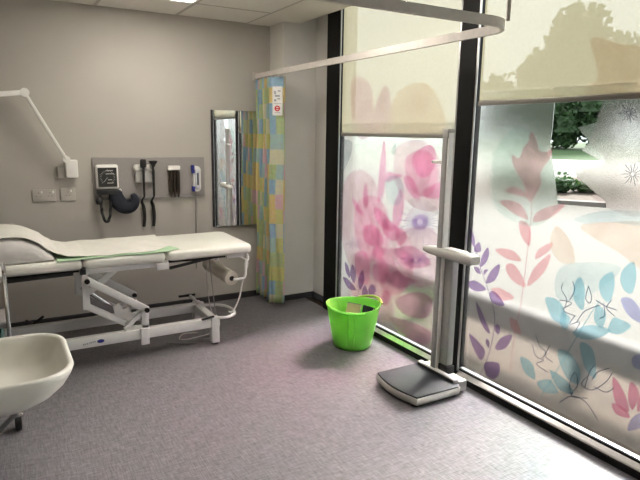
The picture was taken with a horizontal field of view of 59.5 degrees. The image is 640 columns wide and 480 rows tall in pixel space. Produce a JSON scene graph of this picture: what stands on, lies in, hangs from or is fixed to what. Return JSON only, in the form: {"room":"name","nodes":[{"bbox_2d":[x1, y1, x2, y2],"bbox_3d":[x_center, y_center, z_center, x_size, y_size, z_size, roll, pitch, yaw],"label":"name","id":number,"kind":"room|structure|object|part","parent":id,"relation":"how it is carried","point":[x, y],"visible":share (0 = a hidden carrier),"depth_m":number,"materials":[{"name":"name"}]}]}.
{"room":"examination room","nodes":[
{"label":"examination room","id":0,"kind":"room"},
{"bbox_2d":[0,0,269,322],"bbox_3d":[-2.207,-0.776,4.038,4.970,2.900,0.150,-5,12,-29],"label":"wall","id":1,"kind":"structure","parent":0,"point":[106,82],"depth_m":4.29,"materials":[{"name":"beige paint"}]},
{"bbox_2d":[0,88,77,177],"bbox_3d":[-2.172,-0.724,3.831,0.962,0.626,0.179,-7,13,-35],"label":"lamp","id":2,"kind":"object","parent":1,"relation":"attached to","point":[70,170],"visible":1,"depth_m":4.03,"materials":[{"name":"white plastic"}]},
{"bbox_3d":[-2.243,-0.959,3.710,0.517,0.094,0.022,-6,13,-33],"label":"arm","id":3,"kind":"part","parent":2,"relation":"part of","materials":[{"name":"white plastic"}]},
{"bbox_3d":[-1.940,-0.801,3.966,0.257,0.467,0.035,-7,14,-36],"label":"arm","id":4,"kind":"part","parent":2,"relation":"part of","materials":[{"name":"white plastic"}]},
{"bbox_2d":[32,189,55,201],"bbox_3d":[-2.034,-0.329,4.131,0.154,0.088,0.014,-5,12,-29],"label":"wall socket","id":5,"kind":"object","parent":1,"relation":"attached to","point":[43,194],"visible":1,"depth_m":4.13,"materials":[{"name":"plastic"}]},
{"bbox_2d":[60,188,75,200],"bbox_3d":[-1.895,-0.343,4.210,0.102,0.094,0.014,-5,12,-29],"label":"wall socket","id":6,"kind":"object","parent":1,"relation":"attached to","point":[67,194],"visible":1,"depth_m":4.21,"materials":[{"name":"plastic"}]},
{"bbox_2d":[3,290,259,328],"bbox_3d":[-2.334,0.649,4.153,4.330,0.055,0.014,-5,12,-29],"label":"baseboard","id":7,"kind":"structure","parent":1,"relation":"attached to","point":[229,296],"depth_m":4.74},
{"bbox_2d":[92,157,204,200],"bbox_3d":[-1.353,-0.498,4.493,0.878,0.328,0.020,-5,12,-29],"label":"board","id":8,"kind":"object","parent":1,"relation":"attached to","point":[126,173],"visible":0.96,"depth_m":4.50,"materials":[{"name":"grey plastic"}]},
{"bbox_2d":[95,164,139,222],"bbox_3d":[-1.569,-0.358,4.339,0.330,0.451,0.078,-5,12,-29],"label":"pressure gauge","id":9,"kind":"object","parent":8,"relation":"attached to","point":[106,175],"visible":1,"depth_m":4.30,"materials":[{"name":"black plastic"}]},
{"bbox_3d":[-1.683,-0.299,4.271,0.056,0.062,0.056,-5,12,-29],"label":"hand bulb","id":10,"kind":"part","parent":9,"relation":"part of","materials":[{"name":"black rubber"}]},
{"bbox_2d":[97,189,117,194],"bbox_3d":[-1.635,-0.368,4.302,0.145,0.037,0.070,-5,12,-29],"label":"basket","id":11,"kind":"object","parent":9,"relation":"on","point":[100,191],"depth_m":4.28,"materials":[{"name":"black metal"}]},
{"bbox_2d":[133,164,154,182],"bbox_3d":[-1.388,-0.526,4.425,0.160,0.143,0.056,-5,12,-29],"label":"charger","id":12,"kind":"object","parent":8,"relation":"attached to","point":[138,170],"visible":0.7,"depth_m":4.41,"materials":[{"name":"white plastic"}]},
{"bbox_2d":[140,159,145,226],"bbox_3d":[-1.399,-0.367,4.436,0.048,0.544,0.098,-5,12,-29],"label":"ophthalmoscope","id":13,"kind":"object","parent":12,"relation":"hanging from","point":[142,161],"visible":1,"depth_m":4.39,"materials":[{"name":"black plastic"}]},
{"bbox_3d":[-1.381,-0.457,4.389,0.020,0.244,0.020,-5,12,-29],"label":"scope handle","id":14,"kind":"part","parent":13,"relation":"part of","materials":[{"name":"black plastic"}]},
{"bbox_2d":[149,160,156,225],"bbox_3d":[-1.329,-0.366,4.468,0.060,0.532,0.115,-5,12,-29],"label":"otoscope","id":15,"kind":"object","parent":12,"relation":"hanging from","point":[152,162],"visible":1,"depth_m":4.44,"materials":[{"name":"black plastic"}]},
{"bbox_3d":[-1.315,-0.464,4.427,0.020,0.244,0.020,-5,12,-29],"label":"scope handle","id":16,"kind":"part","parent":15,"relation":"part of","materials":[{"name":"black plastic"}]},
{"bbox_3d":[-1.356,-0.344,4.522,0.878,0.014,0.020,-5,12,-29],"label":"trim","id":17,"kind":"part","parent":8,"relation":"part of","materials":[{"name":"grey plastic"}]},
{"bbox_2d":[167,166,179,197],"bbox_3d":[-1.186,-0.476,4.556,0.100,0.255,0.050,-5,12,-29],"label":"dispenser","id":18,"kind":"object","parent":8,"relation":"attached to","point":[173,171],"visible":1,"depth_m":4.54,"materials":[{"name":"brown plastic"}]},
{"bbox_3d":[-1.191,-0.480,4.566,0.090,0.180,0.026,-5,12,-29],"label":"plate","id":19,"kind":"part","parent":18,"relation":"part of","materials":[{"name":"brown plastic"}]},
{"bbox_2d":[191,165,200,267],"bbox_3d":[-1.034,-0.187,4.708,0.073,0.885,0.073,-5,12,-29],"label":"thermometer","id":20,"kind":"object","parent":8,"relation":"attached to","point":[195,170],"visible":0.94,"depth_m":4.63,"materials":[{"name":"white plastic"}]},
{"bbox_2d":[210,110,256,226],"bbox_3d":[-0.728,-0.611,4.822,0.412,0.984,0.018,-4,12,-26],"label":"wall mirror","id":21,"kind":"object","parent":1,"relation":"attached to","point":[233,133],"visible":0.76,"depth_m":4.81,"materials":[{"name":"silver mirror"}]},
{"bbox_2d":[54,0,349,25],"bbox_3d":[-0.779,-1.166,1.110,4.630,0.080,6.160,-5,12,-29],"label":"ceiling","id":22,"kind":"structure","parent":0,"point":[255,12],"depth_m":4.11,"materials":[{"name":"paint"}]},
{"bbox_2d":[169,0,198,3],"bbox_3d":[-0.995,-1.605,3.565,0.572,0.020,0.572,-5,12,-29],"label":"recessed light","id":23,"kind":"object","parent":22,"relation":"in","point":[185,1],"visible":1,"depth_m":3.88,"materials":[{"name":"white plastic"}]},
{"bbox_2d":[252,0,511,80],"bbox_3d":[-0.913,-1.249,2.949,2.520,0.456,2.828,-5,12,-29],"label":"rail","id":24,"kind":"object","parent":22,"relation":"hanging from","point":[494,25],"visible":0.92,"depth_m":2.42,"materials":[{"name":"white metal"}]},
{"bbox_2d":[256,75,285,302],"bbox_3d":[-0.438,-0.414,4.745,0.117,1.875,0.419,-5,12,-29],"label":"privacy curtain","id":25,"kind":"object","parent":24,"relation":"hanging from","point":[270,92],"visible":1,"depth_m":4.68,"materials":[{"name":"multicoloured fabric"}]},
{"bbox_3d":[0.808,-1.138,2.363,0.018,0.403,0.017,-5,12,-29],"label":"hanger rod","id":26,"kind":"part","parent":24,"relation":"part of","materials":[{"name":"white metal"}]},
{"bbox_2d":[0,295,636,479],"bbox_3d":[-0.817,1.231,1.644,4.700,0.100,6.290,-5,12,-29],"label":"floor","id":27,"kind":"structure","parent":0,"point":[276,398],"depth_m":2.94,"materials":[{"name":"carpet"}]},
{"bbox_2d":[0,262,11,336],"bbox_3d":[-1.897,0.534,2.948,0.500,0.744,0.332,-5,12,-29],"label":"trolley","id":28,"kind":"object","parent":27,"relation":"on","point":[5,321],"visible":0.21,"depth_m":2.91,"materials":[{"name":"silver metal"}]},
{"bbox_2d":[0,328,3,337],"bbox_3d":[-1.886,0.617,2.970,0.378,0.194,0.258,-5,12,-29],"label":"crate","id":29,"kind":"object","parent":28,"relation":"on","point":[1,329],"visible":0.29,"depth_m":3.05,"materials":[{"name":"plastic"}]},
{"bbox_2d":[0,308,5,328],"bbox_3d":[-1.895,0.439,2.929,0.438,0.030,0.276,-5,12,-29],"label":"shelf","id":30,"kind":"object","parent":28,"relation":"attached to","point":[2,311],"depth_m":2.97,"materials":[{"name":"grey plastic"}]},
{"bbox_3d":[-1.766,0.463,3.175,0.022,0.685,0.021,-5,12,-29],"label":"post","id":31,"kind":"part","parent":28,"relation":"part of","materials":[{"name":"silver metal"}]},
{"bbox_2d":[0,333,73,432],"bbox_3d":[-1.521,0.768,2.409,0.842,0.501,0.676,-5,12,-29],"label":"sink","id":32,"kind":"object","parent":27,"relation":"on","point":[33,367],"visible":1,"depth_m":2.58,"materials":[{"name":"white ceramic"}]},
{"bbox_3d":[-1.488,0.883,2.604,0.022,0.034,0.384,0,11,-6],"label":"arm","id":33,"kind":"part","parent":32,"relation":"part of","materials":[{"name":"grey metal"}]},
{"bbox_2d":[14,411,23,418],"bbox_3d":[-1.508,0.870,2.796,0.056,0.024,0.052,-5,12,-29],"label":"chair foot","id":34,"kind":"object","parent":32,"relation":"attached to","point":[19,415],"depth_m":2.78,"materials":[{"name":"black metal"}]},
{"bbox_2d":[0,232,250,350],"bbox_3d":[-1.576,0.406,3.787,2.165,0.692,0.695,-5,12,-29],"label":"examination table","id":35,"kind":"object","parent":27,"relation":"on","point":[195,247],"visible":0.82,"depth_m":3.73,"materials":[{"name":"beige plastic"}]},
{"bbox_2d":[0,237,54,264],"bbox_3d":[-2.029,0.029,3.425,0.685,0.165,0.526,-5,12,-29],"label":"pillow","id":36,"kind":"object","parent":35,"relation":"on","point":[15,250],"visible":0.71,"depth_m":3.31,"materials":[{"name":"white fabric"}]},
{"bbox_3d":[-1.986,0.550,3.875,0.197,0.081,0.047,7,12,28],"label":"foot lever","id":37,"kind":"part","parent":35,"relation":"part of","materials":[{"name":"black rubber"}]},
{"bbox_2d":[0,252,81,276],"bbox_3d":[-2.061,0.143,3.450,1.035,0.064,0.630,-5,12,-29],"label":"cushion","id":38,"kind":"object","parent":35,"relation":"on","point":[51,267],"depth_m":3.35,"materials":[{"name":"white leather"}]},
{"bbox_3d":[-2.038,0.189,3.463,0.960,0.027,0.455,-5,12,-29],"label":"head frame","id":39,"kind":"part","parent":35,"relation":"part of","materials":[{"name":"metal"}]},
{"bbox_3d":[-1.654,0.259,3.822,0.044,0.234,0.026,-5,12,-29],"label":"linkage plate","id":40,"kind":"part","parent":35,"relation":"part of","materials":[{"name":"white metal"}]},
{"bbox_3d":[-1.464,0.323,3.499,0.044,0.234,0.026,-5,12,-29],"label":"linkage plate","id":41,"kind":"part","parent":35,"relation":"part of","materials":[{"name":"white metal"}]},
{"bbox_3d":[-1.497,0.379,3.751,0.196,0.186,0.036,-7,13,-36],"label":"actuator rod","id":42,"kind":"part","parent":35,"relation":"part of","materials":[{"name":"silver metal"}]},
{"bbox_3d":[-1.480,0.288,3.893,0.388,0.281,0.026,-5,12,-29],"label":"lift arm","id":43,"kind":"part","parent":35,"relation":"part of","materials":[{"name":"white metal"}]},
{"bbox_3d":[-1.358,0.495,3.627,0.286,0.203,0.026,-5,12,-29],"label":"lift arm","id":44,"kind":"part","parent":35,"relation":"part of","materials":[{"name":"white metal"}]},
{"bbox_2d":[53,246,178,261],"bbox_3d":[-1.394,0.050,3.793,0.755,0.007,0.578,-5,12,-29],"label":"sheet","id":45,"kind":"object","parent":35,"relation":"on","point":[59,258],"visible":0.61,"depth_m":3.52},
{"bbox_2d":[0,224,170,255],"bbox_3d":[-1.802,-0.016,3.582,1.600,0.193,0.578,-5,12,-29],"label":"paper","id":46,"kind":"object","parent":45,"relation":"on","point":[133,244],"visible":0.99,"depth_m":3.67,"materials":[{"name":"white paper"}]},
{"bbox_3d":[-1.290,0.353,3.570,0.388,0.281,0.026,-5,12,-29],"label":"lift arm","id":47,"kind":"part","parent":35,"relation":"part of","materials":[{"name":"white metal"}]},
{"bbox_2d":[81,252,164,268],"bbox_3d":[-1.388,0.080,3.831,0.503,0.064,0.630,-5,12,-29],"label":"cushion","id":48,"kind":"object","parent":35,"relation":"on","point":[158,259],"depth_m":3.57,"materials":[{"name":"white leather"}]},
{"bbox_3d":[-1.260,0.174,3.625,0.550,0.037,0.040,-5,12,-29],"label":"rail","id":49,"kind":"part","parent":35,"relation":"part of","materials":[{"name":"white metal"}]},
{"bbox_3d":[-1.315,0.495,3.758,0.135,0.155,0.012,-5,12,-29],"label":"motor plate","id":50,"kind":"part","parent":35,"relation":"part of","materials":[{"name":"white metal"}]},
{"bbox_3d":[-1.153,0.635,3.695,0.054,0.112,0.012,-5,12,-29],"label":"bracket plate","id":51,"kind":"part","parent":35,"relation":"part of","materials":[{"name":"white metal"}]},
{"bbox_3d":[-1.048,0.437,4.413,0.130,0.020,0.020,-5,12,-29],"label":"foot lever","id":52,"kind":"part","parent":35,"relation":"part of","materials":[{"name":"black rubber"}]},
{"bbox_2d":[166,260,215,343],"bbox_3d":[-0.893,0.426,3.999,0.169,0.609,0.389,11,15,43],"label":"lead","id":53,"kind":"object","parent":35,"relation":"attached to","point":[209,260],"visible":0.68,"depth_m":4.14,"materials":[{"name":"white plastic"}]},
{"bbox_3d":[-0.950,0.087,4.080,0.450,0.027,0.455,-5,12,-29],"label":"foot frame","id":54,"kind":"part","parent":35,"relation":"part of","materials":[{"name":"metal"}]},
{"bbox_2d":[179,260,212,339],"bbox_3d":[-0.904,0.404,4.102,0.137,0.604,0.338,9,14,38],"label":"lead","id":55,"kind":"object","parent":35,"relation":"hanging from","point":[207,260],"visible":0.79,"depth_m":4.22,"materials":[{"name":"white plastic"}]},
{"bbox_3d":[-0.944,0.561,4.300,0.056,0.188,0.054,-5,12,-29],"label":"leg","id":56,"kind":"part","parent":35,"relation":"part of","materials":[{"name":"white metal"}]},
{"bbox_2d":[157,232,250,260],"bbox_3d":[-0.898,0.035,4.109,0.613,0.064,0.630,-5,12,-29],"label":"cushion","id":57,"kind":"object","parent":35,"relation":"on","point":[208,245],"depth_m":3.95,"materials":[{"name":"white leather"}]},
{"bbox_3d":[-0.746,0.629,3.962,0.056,0.188,0.054,-5,12,-29],"label":"leg","id":58,"kind":"part","parent":35,"relation":"part of","materials":[{"name":"white metal"}]},
{"bbox_2d":[202,259,237,284],"bbox_3d":[-0.759,0.231,4.224,0.100,0.100,0.516,-5,12,-29],"label":"paper roll","id":59,"kind":"object","parent":35,"relation":"hanging from","point":[225,274],"visible":0.8,"depth_m":4.09,"materials":[{"name":"paper"}]},
{"bbox_2d":[228,257,247,312],"bbox_3d":[-0.598,0.317,4.035,0.170,0.404,0.052,-7,13,-36],"label":"lead","id":60,"kind":"object","parent":35,"relation":"hanging from","point":[240,257],"visible":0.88,"depth_m":4.04,"materials":[{"name":"white plastic"}]},
{"bbox_2d":[270,18,316,294],"bbox_3d":[-0.163,-0.923,4.965,0.490,2.900,0.260,-5,12,-29],"label":"wall pier","id":61,"kind":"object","parent":27,"relation":"on","point":[291,44],"visible":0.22,"depth_m":4.83,"materials":[{"name":"beige paint"}]},
{"bbox_2d":[284,291,313,300],"bbox_3d":[-0.200,0.507,5.069,0.324,0.050,0.014,-5,12,-29],"label":"baseboard","id":62,"kind":"object","parent":61,"relation":"attached to","point":[304,294],"visible":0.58,"depth_m":5.07,"materials":[{"name":"black plastic"}]},
{"bbox_2d":[326,295,382,350],"bbox_3d":[0.243,0.584,3.958,0.420,0.330,0.411,-5,12,-29],"label":"tub","id":63,"kind":"object","parent":27,"relation":"on","point":[350,331],"visible":0.98,"depth_m":3.85,"materials":[{"name":"green plastic"}]},
{"bbox_3d":[0.182,0.486,3.764,0.249,0.026,0.067,5,12,20],"label":"handle","id":64,"kind":"part","parent":63,"relation":"part of","materials":[{"name":"green plastic"}]},
{"bbox_2d":[346,302,361,312],"bbox_3d":[0.230,0.557,4.040,0.110,0.194,0.103,7,13,31],"label":"picture book","id":65,"kind":"object","parent":63,"relation":"in","point":[351,307],"visible":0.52,"depth_m":4.04,"materials":[{"name":"paper"}]},
{"bbox_2d":[362,305,374,312],"bbox_3d":[0.334,0.551,3.970,0.090,0.164,0.054,11,15,42],"label":"book","id":66,"kind":"object","parent":63,"relation":"in","point":[365,308],"visible":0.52,"depth_m":3.97,"materials":[{"name":"black paper"}]},
{"bbox_3d":[0.377,0.424,4.048,0.071,0.044,0.257,-7,14,-37],"label":"handle","id":67,"kind":"part","parent":63,"relation":"part of","materials":[{"name":"green plastic"}]},
{"bbox_2d":[376,129,479,406],"bbox_3d":[0.613,0.141,3.157,0.435,1.512,0.420,-5,12,-29],"label":"scale","id":68,"kind":"object","parent":27,"relation":"on","point":[422,382],"visible":1,"depth_m":3.25,"materials":[{"name":"grey metal"}]},
{"bbox_3d":[0.689,0.794,3.362,0.008,0.016,0.310,-5,12,-29],"label":"bar trim","id":69,"kind":"part","parent":68,"relation":"part of","materials":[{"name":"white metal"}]},
{"bbox_3d":[0.711,0.086,3.284,0.047,1.424,0.037,-5,12,-29],"label":"measuring rod","id":70,"kind":"part","parent":68,"relation":"part of","materials":[{"name":"white metal"}]},
{"bbox_2d":[457,0,639,479],"bbox_3d":[1.243,-0.441,2.557,0.062,2.900,1.460,-5,12,-29],"label":"window","id":71,"kind":"structure","parent":27,"relation":"on","point":[552,304],"depth_m":2.79,"materials":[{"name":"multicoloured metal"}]},
{"bbox_3d":[0.861,-0.521,3.168,0.006,2.684,0.012,-5,12,-29],"label":"trim","id":72,"kind":"part","parent":71,"relation":"part of","materials":[{"name":"black metal"}]},
{"bbox_3d":[1.191,0.922,2.876,0.061,0.026,1.330,-5,12,-29],"label":"sill","id":73,"kind":"part","parent":71,"relation":"part of","materials":[{"name":"white metal"}]},
{"bbox_3d":[1.190,0.953,2.882,0.062,0.038,1.330,-5,12,-29],"label":"rail","id":74,"kind":"part","parent":71,"relation":"part of","materials":[{"name":"white metal"}]},
{"bbox_2d":[478,0,639,105],"bbox_3d":[1.210,-1.167,2.469,0.018,1.080,1.280,-5,12,-29],"label":"roller blind","id":75,"kind":"object","parent":71,"relation":"attached to","point":[548,51],"visible":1,"depth_m":2.64,"materials":[{"name":"fabric"}]},
{"bbox_2d":[532,281,615,419],"bbox_3d":[1.230,0.514,2.730,0.001,0.632,0.459,-5,12,-29],"label":"flower","id":76,"kind":"object","parent":71,"relation":"on","point":[572,281],"depth_m":2.69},
{"bbox_2d":[313,14,327,295],"bbox_3d":[0.124,-0.884,4.782,0.180,2.900,0.350,-5,12,-29],"label":"wall","id":77,"kind":"structure","parent":0,"point":[322,22],"depth_m":4.84,"materials":[{"name":"beige paint"}]},
{"bbox_2d":[313,292,322,301],"bbox_3d":[0.022,0.525,4.997,0.014,0.050,0.336,-5,12,-29],"label":"baseboard","id":78,"kind":"structure","parent":77,"relation":"attached to","point":[315,295],"depth_m":5.05,"materials":[{"name":"black plastic"}]},
{"bbox_2d":[323,0,485,373],"bbox_3d":[0.476,-0.703,3.867,0.062,2.900,1.620,-5,12,-29],"label":"window","id":79,"kind":"structure","parent":77,"relation":"in","point":[382,194],"depth_m":3.90,"materials":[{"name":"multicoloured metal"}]},
{"bbox_3d":[0.120,-0.825,4.474,0.062,2.900,0.190,-5,12,-29],"label":"frame post","id":80,"kind":"part","parent":79,"relation":"part of","materials":[{"name":"black metal"}]},
{"bbox_3d":[0.148,-0.764,4.384,0.006,2.684,0.012,-5,12,-29],"label":"trim","id":81,"kind":"part","parent":79,"relation":"part of","materials":[{"name":"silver metal"}]},
{"bbox_3d":[0.470,0.707,4.110,0.062,0.038,1.300,-5,12,-29],"label":"rail","id":82,"kind":"part","parent":79,"relation":"part of","materials":[{"name":"green metal"}]},
{"bbox_2d":[341,0,461,137],"bbox_3d":[0.489,-1.323,3.714,0.018,1.262,1.250,-5,12,-29],"label":"roller blind","id":83,"kind":"object","parent":79,"relation":"attached to","point":[412,93],"visible":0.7,"depth_m":3.70,"materials":[{"name":"fabric"}]},
{"bbox_3d":[0.471,0.676,4.104,0.061,0.026,1.300,-5,12,-29],"label":"sill","id":84,"kind":"part","parent":79,"relation":"part of","materials":[{"name":"metal"}]},
{"bbox_3d":[0.790,-0.545,3.289,0.006,2.684,0.012,-5,12,-29],"label":"trim","id":85,"kind":"part","parent":79,"relation":"part of","materials":[{"name":"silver metal"}]},
{"bbox_3d":[0.847,-0.576,3.233,0.062,2.900,0.130,-5,12,-29],"label":"frame post","id":86,"kind":"part","parent":79,"relation":"part of","materials":[{"name":"black metal"}]},
{"label":"outside","id":87,"kind":"structure","parent":0,"visible":0},
{"bbox_2d":[555,176,604,201],"bbox_3d":[6.738,-1.379,15.061,5.799,0.300,4.999,6,12,25],"label":"bed","id":88,"kind":"object","parent":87,"point":[571,195],"visible":0.11,"depth_m":13.29,"materials":[{"name":"soil"}]},
{"bbox_2d":[555,172,578,192],"bbox_3d":[5.977,-1.421,13.918,0.891,0.559,0.912,-5,12,-29],"label":"shrub","id":89,"kind":"object","parent":88,"relation":"on","point":[563,184],"visible":0.62,"depth_m":13.74,"materials":[{"name":"green plant"}]},
{"bbox_2d":[571,179,594,192],"bbox_3d":[6.668,-1.354,13.960,0.799,0.524,0.811,2,11,7],"label":"shrub","id":90,"kind":"object","parent":88,"relation":"on","point":[582,187],"visible":0.44,"depth_m":13.82,"materials":[{"name":"green plant"}]},
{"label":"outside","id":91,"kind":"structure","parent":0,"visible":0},
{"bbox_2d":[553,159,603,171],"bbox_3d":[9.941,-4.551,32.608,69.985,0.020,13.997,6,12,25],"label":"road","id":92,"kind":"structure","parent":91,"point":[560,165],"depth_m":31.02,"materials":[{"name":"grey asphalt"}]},
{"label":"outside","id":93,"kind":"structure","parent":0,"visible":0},
{"bbox_2d":[306,297,639,455],"bbox_3d":[1.790,0.997,3.012,1.097,0.020,15.000,-5,12,-29],"label":"ground strip","id":94,"kind":"object","parent":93,"point":[320,303],"depth_m":3.28,"materials":[{"name":"metal"}]},
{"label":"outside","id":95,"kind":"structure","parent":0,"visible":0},
{"bbox_2d":[550,143,600,160],"bbox_3d":[16.978,-7.714,47.197,69.986,0.950,18.996,6,12,25],"label":"lawn","id":96,"kind":"structure","parent":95,"point":[575,153],"depth_m":41.74,"materials":[{"name":"green plant"}]},
{"bbox_2d":[550,100,602,148],"bbox_3d":[20.221,-9.794,45.773,8.808,5.070,4.021,6,12,24],"label":"hedge","id":97,"kind":"object","parent":96,"relation":"on","point":[567,119],"visible":0.36,"depth_m":44.84,"materials":[{"name":"green plant"}]},
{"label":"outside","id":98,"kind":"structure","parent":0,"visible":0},
{"bbox_2d":[554,171,576,176],"bbox_3d":[32.562,-4.708,35.774,87.597,0.200,150.000,-5,12,-29],"label":"ground","id":99,"kind":"structure","parent":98,"point":[571,174],"depth_m":22.94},
{"bbox_2d":[557,199,605,207],"bbox_3d":[5.608,-0.852,12.722,5.799,0.110,0.300,6,12,25],"label":"kerb","id":100,"kind":"object","parent":99,"relation":"on","point":[601,204],"visible":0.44,"depth_m":12.49,"materials":[{"name":"grey concrete"}]}
]}

